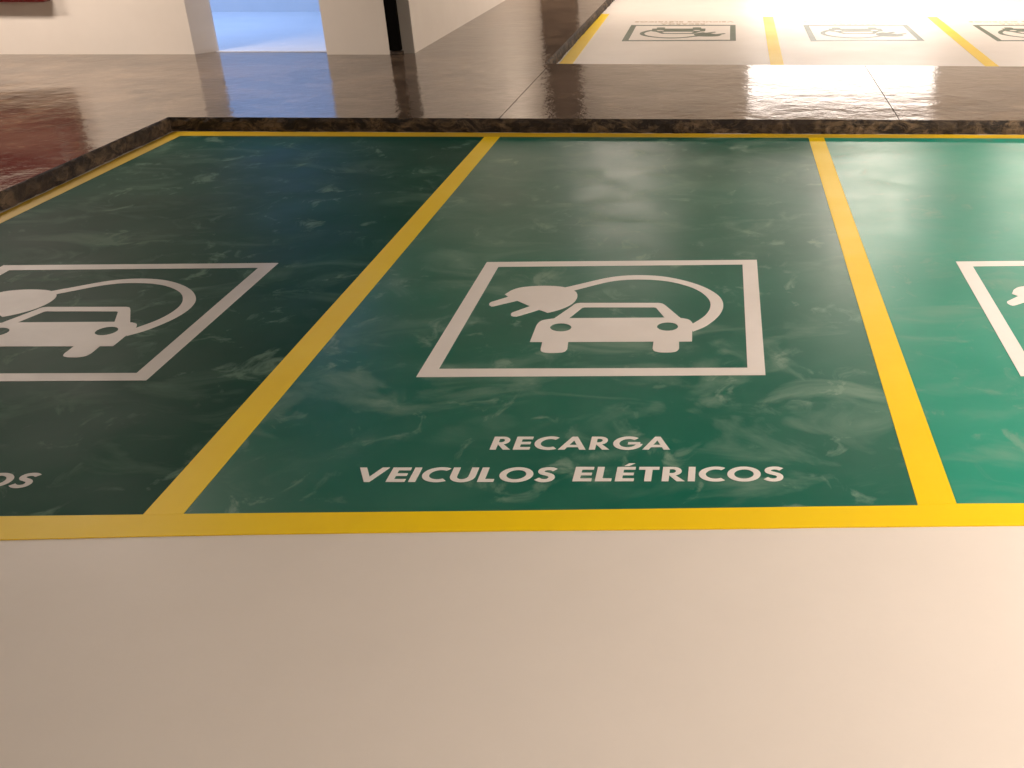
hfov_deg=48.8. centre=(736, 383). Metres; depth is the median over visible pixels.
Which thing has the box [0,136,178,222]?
line marking
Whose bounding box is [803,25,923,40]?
charging symbol
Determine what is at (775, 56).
line marking
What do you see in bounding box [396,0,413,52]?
wall
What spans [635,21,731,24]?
painted lettering
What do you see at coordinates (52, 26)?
wall
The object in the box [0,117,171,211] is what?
kerb
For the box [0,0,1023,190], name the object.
floor
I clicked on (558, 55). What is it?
kerb
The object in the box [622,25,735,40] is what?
charging symbol
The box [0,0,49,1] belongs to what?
upper cabinet
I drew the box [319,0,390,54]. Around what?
wall pillar
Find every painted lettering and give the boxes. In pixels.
[0,473,41,487]
[360,436,782,481]
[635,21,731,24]
[969,21,1022,24]
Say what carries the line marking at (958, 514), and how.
on the floor at (873, 647)
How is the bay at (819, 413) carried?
on the floor at (873, 647)
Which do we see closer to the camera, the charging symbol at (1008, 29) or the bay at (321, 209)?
the bay at (321, 209)
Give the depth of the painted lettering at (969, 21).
13.49 m
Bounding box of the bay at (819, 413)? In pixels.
[184,137,916,513]
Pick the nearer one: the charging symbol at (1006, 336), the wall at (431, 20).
the charging symbol at (1006, 336)
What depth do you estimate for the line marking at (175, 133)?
7.80 m
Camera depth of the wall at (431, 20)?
11.42 m
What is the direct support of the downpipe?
attached to the wall pillar
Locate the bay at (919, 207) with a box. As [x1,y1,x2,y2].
[824,138,1023,502]
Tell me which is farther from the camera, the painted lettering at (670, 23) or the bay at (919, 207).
the painted lettering at (670, 23)
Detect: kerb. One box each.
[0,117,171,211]
[169,117,1023,134]
[545,0,614,63]
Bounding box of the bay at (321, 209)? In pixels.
[0,136,483,515]
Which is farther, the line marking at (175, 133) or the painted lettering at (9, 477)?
the line marking at (175, 133)
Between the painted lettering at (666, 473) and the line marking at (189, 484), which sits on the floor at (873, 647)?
the line marking at (189, 484)
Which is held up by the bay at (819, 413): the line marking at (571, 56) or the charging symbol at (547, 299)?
the charging symbol at (547, 299)
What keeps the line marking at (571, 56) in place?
on the floor at (873, 647)
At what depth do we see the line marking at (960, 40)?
11.82 m
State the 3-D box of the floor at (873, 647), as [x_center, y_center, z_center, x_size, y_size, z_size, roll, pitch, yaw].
[-0.250,-1.423,7.408,18.900,0.300,23.000,0,25,0]
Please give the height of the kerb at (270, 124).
0.100 m
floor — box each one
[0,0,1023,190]
[0,0,1023,767]
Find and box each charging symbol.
[0,263,277,380]
[416,260,764,376]
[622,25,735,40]
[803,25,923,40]
[956,261,1023,375]
[973,25,1023,40]
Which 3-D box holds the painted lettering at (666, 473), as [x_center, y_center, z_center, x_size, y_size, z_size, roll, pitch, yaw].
[-0.532,0.243,3.555,1.358,0.001,0.303,0,25,0]
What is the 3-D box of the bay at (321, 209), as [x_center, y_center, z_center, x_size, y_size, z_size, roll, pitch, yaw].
[-2.875,-0.686,5.510,2.207,0.002,5.049,0,25,0]
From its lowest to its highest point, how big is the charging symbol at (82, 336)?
0.001 m
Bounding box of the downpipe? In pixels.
[383,0,403,54]
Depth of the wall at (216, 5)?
13.49 m
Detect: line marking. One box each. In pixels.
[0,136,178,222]
[0,503,1023,539]
[144,137,499,513]
[165,131,1023,137]
[559,14,608,63]
[763,17,783,64]
[809,138,955,504]
[927,17,997,65]
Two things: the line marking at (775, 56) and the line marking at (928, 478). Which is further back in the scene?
the line marking at (775, 56)
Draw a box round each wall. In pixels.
[0,0,218,53]
[209,0,319,11]
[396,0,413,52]
[408,0,504,52]

